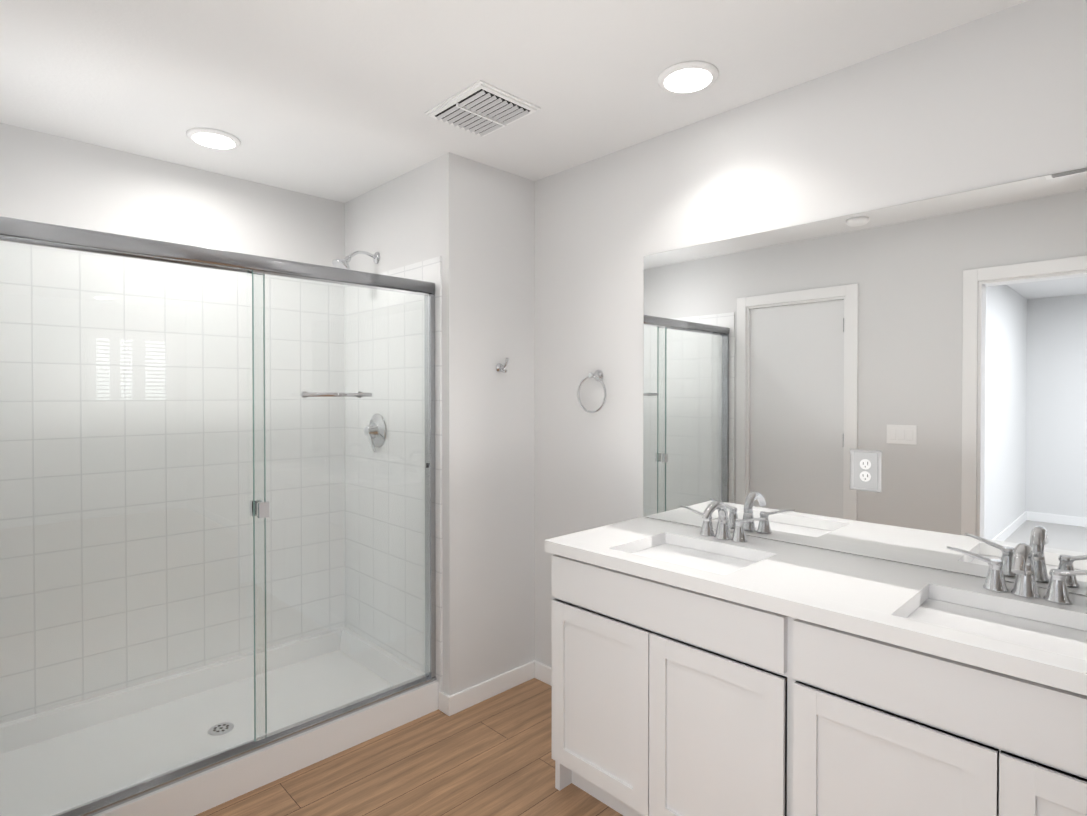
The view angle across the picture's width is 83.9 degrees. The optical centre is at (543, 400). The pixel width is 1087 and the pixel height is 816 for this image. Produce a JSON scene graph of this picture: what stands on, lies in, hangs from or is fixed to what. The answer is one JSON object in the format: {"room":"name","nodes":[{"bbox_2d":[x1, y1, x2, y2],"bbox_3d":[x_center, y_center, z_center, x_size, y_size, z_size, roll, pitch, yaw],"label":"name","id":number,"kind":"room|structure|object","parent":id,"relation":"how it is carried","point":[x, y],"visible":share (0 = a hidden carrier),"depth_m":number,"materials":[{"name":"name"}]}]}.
{"room":"bathroom","nodes":[
{"label":"bathroom","id":0,"kind":"room"},
{"bbox_2d":[0,123,344,266],"bbox_3d":[-1.740,0.148,2.761,1.710,2.440,0.120,-1,1,-44],"label":"wall","id":1,"kind":"structure","parent":0,"point":[52,179],"depth_m":2.69,"materials":[{"name":"white paint"}]},
{"bbox_2d":[0,241,343,723],"bbox_3d":[-1.651,0.368,2.759,1.590,2.000,0.010,-1,1,-44],"label":"shower wall tile","id":2,"kind":"structure","parent":1,"relation":"attached to","point":[285,422],"depth_m":2.68,"materials":[{"name":"white tile"}]},
{"bbox_2d":[195,678,622,815],"bbox_3d":[0.948,1.422,0.472,2.340,0.060,7.170,-1,1,-44],"label":"floor","id":3,"kind":"structure","parent":0,"point":[491,756],"depth_m":2.21,"materials":[{"name":"brown wood"}]},
{"bbox_2d":[0,626,437,815],"bbox_3d":[-1.337,1.309,2.446,1.568,0.125,0.889,-1,1,-44],"label":"shower pan","id":4,"kind":"object","parent":3,"relation":"on","point":[194,795],"visible":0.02,"depth_m":2.42,"materials":[{"name":"white plastic"}]},
{"bbox_2d":[0,216,435,815],"bbox_3d":[-1.048,0.366,2.140,1.568,1.764,0.108,-1,1,-44],"label":"shower door","id":5,"kind":"structure","parent":4,"relation":"on","point":[12,230],"depth_m":2.12,"materials":[{"name":"clear glass"}]},
{"bbox_2d":[552,557,1086,815],"bbox_3d":[0.812,0.957,1.711,0.555,0.842,1.688,-1,1,-44],"label":"bathroom vanity","id":6,"kind":"object","parent":3,"relation":"on","point":[694,673],"depth_m":1.54,"materials":[{"name":"white wood"}]},
{"bbox_2d":[544,517,1086,696],"bbox_3d":[0.807,0.514,1.702,0.570,0.040,1.720,-1,1,-44],"label":"countertop","id":7,"kind":"structure","parent":6,"relation":"on","point":[868,598],"depth_m":1.59,"materials":[{"name":"white stone"}]},
{"bbox_2d":[624,537,759,572],"bbox_3d":[0.482,0.607,1.972,0.378,0.174,0.472,-1,1,-44],"label":"sink","id":8,"kind":"object","parent":7,"relation":"in","point":[698,556],"depth_m":2.06,"materials":[{"name":"white ceramic"}]},
{"bbox_2d":[679,500,767,542],"bbox_3d":[0.601,0.419,2.107,0.159,0.139,0.337,-1,1,-44],"label":"faucet","id":9,"kind":"object","parent":7,"relation":"on","point":[723,532],"visible":1,"depth_m":2.12,"materials":[{"name":"silver metal"}]},
{"bbox_2d":[904,593,1086,656],"bbox_3d":[1.072,0.613,1.367,0.378,0.174,0.472,-1,1,-44],"label":"sink","id":10,"kind":"object","parent":7,"relation":"in","point":[1056,634],"depth_m":1.46,"materials":[{"name":"white ceramic"}]},
{"bbox_2d":[947,543,1086,604],"bbox_3d":[1.191,0.426,1.502,0.159,0.139,0.337,-1,1,-44],"label":"faucet","id":11,"kind":"object","parent":7,"relation":"on","point":[1025,583],"visible":1,"depth_m":1.51,"materials":[{"name":"silver metal"}]},
{"bbox_2d":[345,152,534,695],"bbox_3d":[-0.564,0.143,3.231,0.630,2.440,1.090,-1,1,-44],"label":"wall","id":12,"kind":"structure","parent":0,"point":[471,222],"depth_m":2.78,"materials":[{"name":"white paint"}]},
{"bbox_2d":[332,251,379,269],"bbox_3d":[-0.924,-0.681,2.975,0.231,0.138,0.100,-1,1,-44],"label":"shower head","id":13,"kind":"object","parent":12,"relation":"attached to","point":[341,263],"visible":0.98,"depth_m":2.94},
{"bbox_2d":[344,256,442,708],"bbox_3d":[-0.764,0.366,2.981,0.010,2.000,0.900,-1,1,-44],"label":"shower wall tile","id":14,"kind":"structure","parent":12,"relation":"attached to","point":[429,270],"depth_m":2.95,"materials":[{"name":"white tile"}]},
{"bbox_2d":[364,414,386,452],"bbox_3d":[-0.857,0.161,3.016,0.070,0.187,0.170,-1,1,-44],"label":"shower valve","id":15,"kind":"object","parent":14,"relation":"attached to","point":[380,427],"depth_m":3.00,"materials":[{"name":"silver metal"}]},
{"bbox_2d":[443,660,534,715],"bbox_3d":[-0.235,1.326,2.798,0.503,0.083,0.026,-1,1,-44],"label":"baseboard","id":16,"kind":"structure","parent":12,"relation":"attached to","point":[455,703],"depth_m":2.76,"materials":[{"name":"white wood"}]},
{"bbox_2d":[496,358,508,372],"bbox_3d":[-0.184,-0.161,2.792,0.042,0.072,0.064,-1,1,-44],"label":"robe hook","id":17,"kind":"object","parent":12,"relation":"attached to","point":[500,367],"visible":0.98,"depth_m":2.79,"materials":[{"name":"silver metal"}]},
{"bbox_2d":[0,0,1028,202],"bbox_3d":[0.948,-1.078,0.446,2.340,0.060,7.170,-1,1,-44],"label":"ceiling","id":18,"kind":"structure","parent":0,"point":[335,100],"depth_m":1.94,"materials":[{"name":"white paint"}]},
{"bbox_2d":[186,128,240,149],"bbox_3d":[-1.343,-1.062,2.464,0.196,0.012,0.196,-1,1,-44],"label":"recessed light","id":19,"kind":"object","parent":18,"relation":"in","point":[213,138],"visible":1,"depth_m":2.44,"materials":[{"name":"white plastic"}]},
{"bbox_2d":[425,80,540,136],"bbox_3d":[-0.226,-1.054,2.221,0.280,0.024,0.330,-1,1,-44],"label":"fan","id":20,"kind":"object","parent":18,"relation":"attached to","point":[481,108],"visible":1,"depth_m":2.18,"materials":[{"name":"white plastic"}]},
{"bbox_2d":[658,61,718,93],"bbox_3d":[0.475,-1.057,1.990,0.196,0.012,0.196,-1,1,-44],"label":"recessed light","id":21,"kind":"object","parent":18,"relation":"in","point":[687,77],"visible":0.96,"depth_m":1.97,"materials":[{"name":"white plastic"}]},
{"bbox_2d":[535,0,1086,667],"bbox_3d":[2.123,0.168,0.845,0.120,2.440,6.080,-1,1,-44],"label":"wall","id":22,"kind":"structure","parent":0,"point":[997,98],"depth_m":2.17,"materials":[{"name":"white paint"}]},
{"bbox_2d":[535,660,551,685],"bbox_3d":[0.181,1.327,2.751,0.013,0.083,0.656,-1,1,-44],"label":"baseboard","id":23,"kind":"structure","parent":22,"relation":"attached to","point":[543,672],"depth_m":2.93,"materials":[{"name":"white wood"}]},
{"bbox_2d":[577,370,606,412],"bbox_3d":[0.225,-0.040,2.657,0.060,0.191,0.166,-1,1,-44],"label":"towel ring","id":24,"kind":"object","parent":22,"relation":"attached to","point":[597,375],"visible":1,"depth_m":2.65,"materials":[{"name":"silver metal"}]},
{"bbox_2d":[643,167,1086,594],"bbox_3d":[1.009,-0.051,1.893,0.005,1.077,1.700,-1,1,-44],"label":"mirror","id":25,"kind":"object","parent":22,"relation":"attached to","point":[934,350],"visible":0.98,"depth_m":1.84,"materials":[{"name":"silver glass"}]},
{"bbox_2d":[853,451,877,489],"bbox_3d":[1.010,0.219,1.895,0.006,0.114,0.070,-1,1,-44],"label":"electrical outlet plate","id":26,"kind":"object","parent":25,"relation":"attached to","point":[866,470],"visible":1,"depth_m":1.89,"materials":[{"name":"grey plastic"}]}
]}

